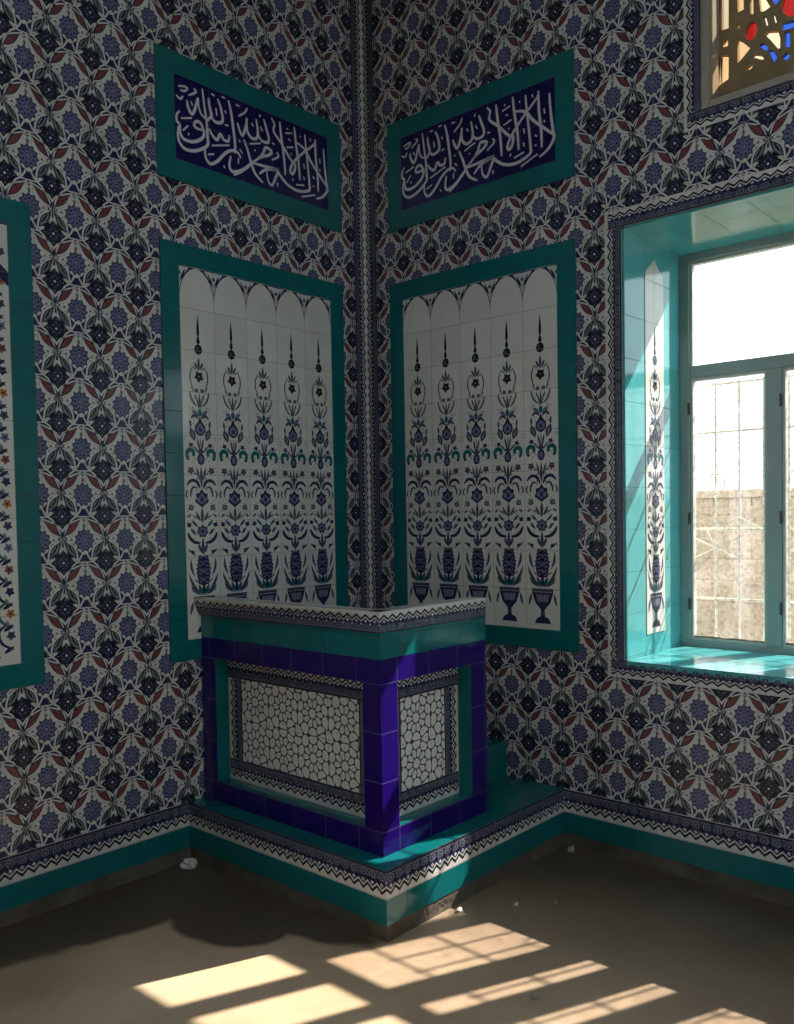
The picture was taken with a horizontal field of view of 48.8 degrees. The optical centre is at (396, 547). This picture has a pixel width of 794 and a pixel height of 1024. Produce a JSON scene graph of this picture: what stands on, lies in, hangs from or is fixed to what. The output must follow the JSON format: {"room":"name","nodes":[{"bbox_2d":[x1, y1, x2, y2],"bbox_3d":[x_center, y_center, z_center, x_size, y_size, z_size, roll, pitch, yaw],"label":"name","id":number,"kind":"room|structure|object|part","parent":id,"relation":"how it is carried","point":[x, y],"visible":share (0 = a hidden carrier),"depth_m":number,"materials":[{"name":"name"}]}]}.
{"room":"mosque","nodes":[
{"label":"mosque","id":0,"kind":"room"},
{"bbox_2d":[0,0,360,857],"bbox_3d":[-2.529,-0.997,2.712,0.254,5.200,8.020,1,3,42],"label":"wall","id":1,"kind":"structure","parent":0,"point":[113,733],"depth_m":3.94,"materials":[{"name":"glazed ceramic tile"},{"name":"plaster"}]},
{"bbox_2d":[0,197,44,690],"bbox_3d":[-1.906,-0.401,3.220,0.009,2.000,1.200,1,3,42],"label":"tile panel","id":2,"kind":"object","parent":1,"relation":"attached to","point":[23,665],"visible":1,"depth_m":3.60,"materials":[{"name":"tile"}]},
{"bbox_2d":[0,802,189,927],"bbox_3d":[-3.037,1.502,1.993,0.014,0.297,6.078,1,3,42],"label":"baseboard","id":3,"kind":"structure","parent":1,"relation":"attached to","point":[45,878],"depth_m":3.87,"materials":[{"name":"teal glaze"},{"name":"patterned glazed ceramic tile"},{"name":"stone"}]},
{"bbox_2d":[154,42,341,232],"bbox_3d":[-0.721,-2.066,4.516,0.007,0.600,1.200,1,3,42],"label":"tile panel","id":4,"kind":"object","parent":1,"relation":"attached to","point":[247,147],"visible":1,"depth_m":4.45,"materials":[{"name":"teal tile"}]},
{"bbox_2d":[159,238,348,662],"bbox_3d":[-0.694,-0.472,4.575,0.008,2.000,1.200,1,3,42],"label":"tile panel","id":5,"kind":"object","parent":1,"relation":"attached to","point":[252,385],"visible":0.98,"depth_m":4.50,"materials":[{"name":"white glaze"},{"name":"teal glaze"},{"name":"cobalt blue glaze"}]},
{"bbox_2d":[0,844,793,1023],"bbox_3d":[0.011,1.754,0.166,7.000,0.204,7.400,1,3,42],"label":"floor","id":6,"kind":"structure","parent":0,"point":[622,942],"depth_m":3.30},
{"bbox_2d":[180,857,197,868],"bbox_3d":[-0.990,1.502,4.171,0.087,0.046,0.058,0,2,20],"label":"lump","id":7,"kind":"object","parent":6,"relation":"on","point":[188,863],"visible":1,"depth_m":4.16,"materials":[{"name":"white stone"}]},
{"bbox_2d":[189,775,564,941],"bbox_3d":[-0.088,1.365,4.315,1.313,0.297,1.323,1,3,42],"label":"platform","id":8,"kind":"object","parent":6,"relation":"on","point":[382,898],"visible":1,"depth_m":3.79,"materials":[{"name":"teal tile"}]},
{"bbox_2d":[194,596,487,856],"bbox_3d":[-0.283,0.731,4.148,1.198,0.990,0.753,1,3,42],"label":"pulpit","id":9,"kind":"object","parent":8,"relation":"on","point":[365,729],"visible":1,"depth_m":3.86,"materials":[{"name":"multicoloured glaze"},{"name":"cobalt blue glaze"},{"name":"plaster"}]},
{"bbox_2d":[487,737,506,782],"bbox_3d":[0.127,1.108,4.661,0.765,0.184,0.498,1,3,42],"label":"step","id":10,"kind":"structure","parent":8,"relation":"on","point":[496,748],"depth_m":4.53,"materials":[{"name":"teal tile"}]},
{"bbox_2d":[456,907,462,913],"bbox_3d":[0.260,1.513,3.658,0.028,0.018,0.033,-1,2,-5],"label":"chip","id":11,"kind":"object","parent":6,"relation":"on","point":[459,909],"visible":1,"depth_m":3.65,"materials":[{"name":"white stone"}]},
{"bbox_2d":[532,992,537,998],"bbox_3d":[0.472,1.534,3.004,0.022,0.017,0.023,-2,2,-24],"label":"chip","id":12,"kind":"object","parent":6,"relation":"on","point":[535,994],"visible":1,"depth_m":3.00,"materials":[{"name":"white stone"}]},
{"bbox_2d":[567,845,574,851],"bbox_3d":[0.853,1.476,4.293,0.033,0.026,0.043,0,2,17],"label":"chip","id":13,"kind":"object","parent":6,"relation":"on","point":[571,848],"visible":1,"depth_m":4.28,"materials":[{"name":"white stone"}]},
{"bbox_2d":[372,0,793,843],"bbox_3d":[2.636,-1.097,3.051,7.000,5.200,0.624,1,3,42],"label":"wall","id":14,"kind":"structure","parent":0,"point":[716,755],"depth_m":4.18,"materials":[{"name":"plaster"},{"name":"patterned glazed ceramic tile"}]},
{"bbox_2d":[350,0,381,608],"bbox_3d":[-0.175,-1.144,5.086,0.095,4.663,0.095,1,3,42],"label":"trim","id":15,"kind":"structure","parent":14,"relation":"attached to","point":[360,10],"depth_m":5.10,"materials":[{"name":"tile"}]},
{"bbox_2d":[387,48,574,232],"bbox_3d":[0.396,-2.087,4.578,1.200,0.600,0.007,1,3,42],"label":"tile panel","id":16,"kind":"object","parent":14,"relation":"attached to","point":[511,134],"visible":1,"depth_m":4.52,"materials":[{"name":"teal tile"}]},
{"bbox_2d":[389,238,578,652],"bbox_3d":[0.423,-0.493,4.637,1.200,2.000,0.008,1,3,42],"label":"tile panel","id":17,"kind":"object","parent":14,"relation":"attached to","point":[484,429],"visible":1,"depth_m":4.56,"materials":[{"name":"white glaze"},{"name":"teal glaze"},{"name":"cobalt blue glaze"}]},
{"bbox_2d":[564,788,793,907],"bbox_3d":[2.957,1.382,2.470,5.688,0.297,0.014,1,3,42],"label":"baseboard","id":18,"kind":"structure","parent":14,"relation":"attached to","point":[760,865],"depth_m":3.95,"materials":[{"name":"teal glaze"},{"name":"ceramic tile"}]},
{"bbox_2d":[604,162,793,697],"bbox_3d":[1.795,-0.464,3.412,2.164,2.179,0.002,1,3,42],"label":"trim","id":19,"kind":"structure","parent":14,"relation":"attached to","point":[782,175],"depth_m":4.07,"materials":[{"name":"tile"}]},
{"bbox_2d":[621,184,793,683],"bbox_3d":[2.023,-0.464,3.667,2.000,2.040,0.683,1,3,42],"label":"window","id":20,"kind":"structure","parent":14,"relation":"in","point":[660,256],"depth_m":4.24,"materials":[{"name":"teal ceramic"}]},
{"bbox_3d":[2.015,0.544,3.676,1.976,0.025,0.608,1,3,42],"label":"sill","id":21,"kind":"part","parent":20,"relation":"part of","materials":[{"name":"teal tile"}]},
{"bbox_3d":[2.225,-0.484,3.893,1.990,2.023,0.075,1,3,42],"label":"frame","id":22,"kind":"part","parent":20,"relation":"part of","materials":[{"name":"paint"}]},
{"bbox_2d":[683,0,793,132],"bbox_3d":[1.761,-2.497,3.337,1.390,1.385,0.002,1,3,42],"label":"trim","id":23,"kind":"structure","parent":14,"relation":"attached to","point":[694,117],"depth_m":3.77,"materials":[{"name":"tile"}]},
{"bbox_2d":[695,373,793,642],"bbox_3d":[2.350,-0.138,3.902,2.237,1.430,0.208,1,3,42],"label":"window grille","id":24,"kind":"object","parent":14,"relation":"in","point":[739,381],"visible":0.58,"depth_m":4.52,"materials":[{"name":"beige metal"}]},
{"bbox_2d":[701,0,793,108],"bbox_3d":[1.819,-2.500,3.402,1.240,1.235,0.160,1,3,42],"label":"window","id":25,"kind":"structure","parent":14,"relation":"in","point":[747,46],"depth_m":3.75,"materials":[{"name":"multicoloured glass"}]},
{"bbox_3d":[1.850,-2.446,3.437,1.146,0.508,0.001,1,3,42],"label":"glass pane","id":26,"kind":"part","parent":25,"relation":"part of","materials":[{"name":"multicoloured glass"}]},
{"label":"glass pane","id":27,"kind":"part","parent":25,"relation":"part of","materials":[{"name":"multicoloured glass"}]},
{"bbox_3d":[1.847,-2.577,3.432,0.946,0.831,0.001,1,3,42],"label":"glass pane","id":28,"kind":"part","parent":25,"relation":"part of","materials":[{"name":"multicoloured glass"}]},
{"bbox_3d":[1.847,-2.557,3.434,0.934,1.067,0.001,1,3,42],"label":"glass pane","id":29,"kind":"part","parent":25,"relation":"part of","materials":[{"name":"multicoloured glass"}]},
{"bbox_3d":[10.230,1.226,13.838,32.000,0.200,25.380,1,3,42],"label":"ground","id":30,"kind":"structure","parent":0,"visible":0},
{"bbox_2d":[696,488,793,642],"bbox_3d":[4.921,0.442,7.589,20.496,2.010,0.380,1,3,42],"label":"wall","id":31,"kind":"structure","parent":30,"relation":"on","point":[751,499],"depth_m":8.79,"materials":[{"name":"stone"}]}
]}

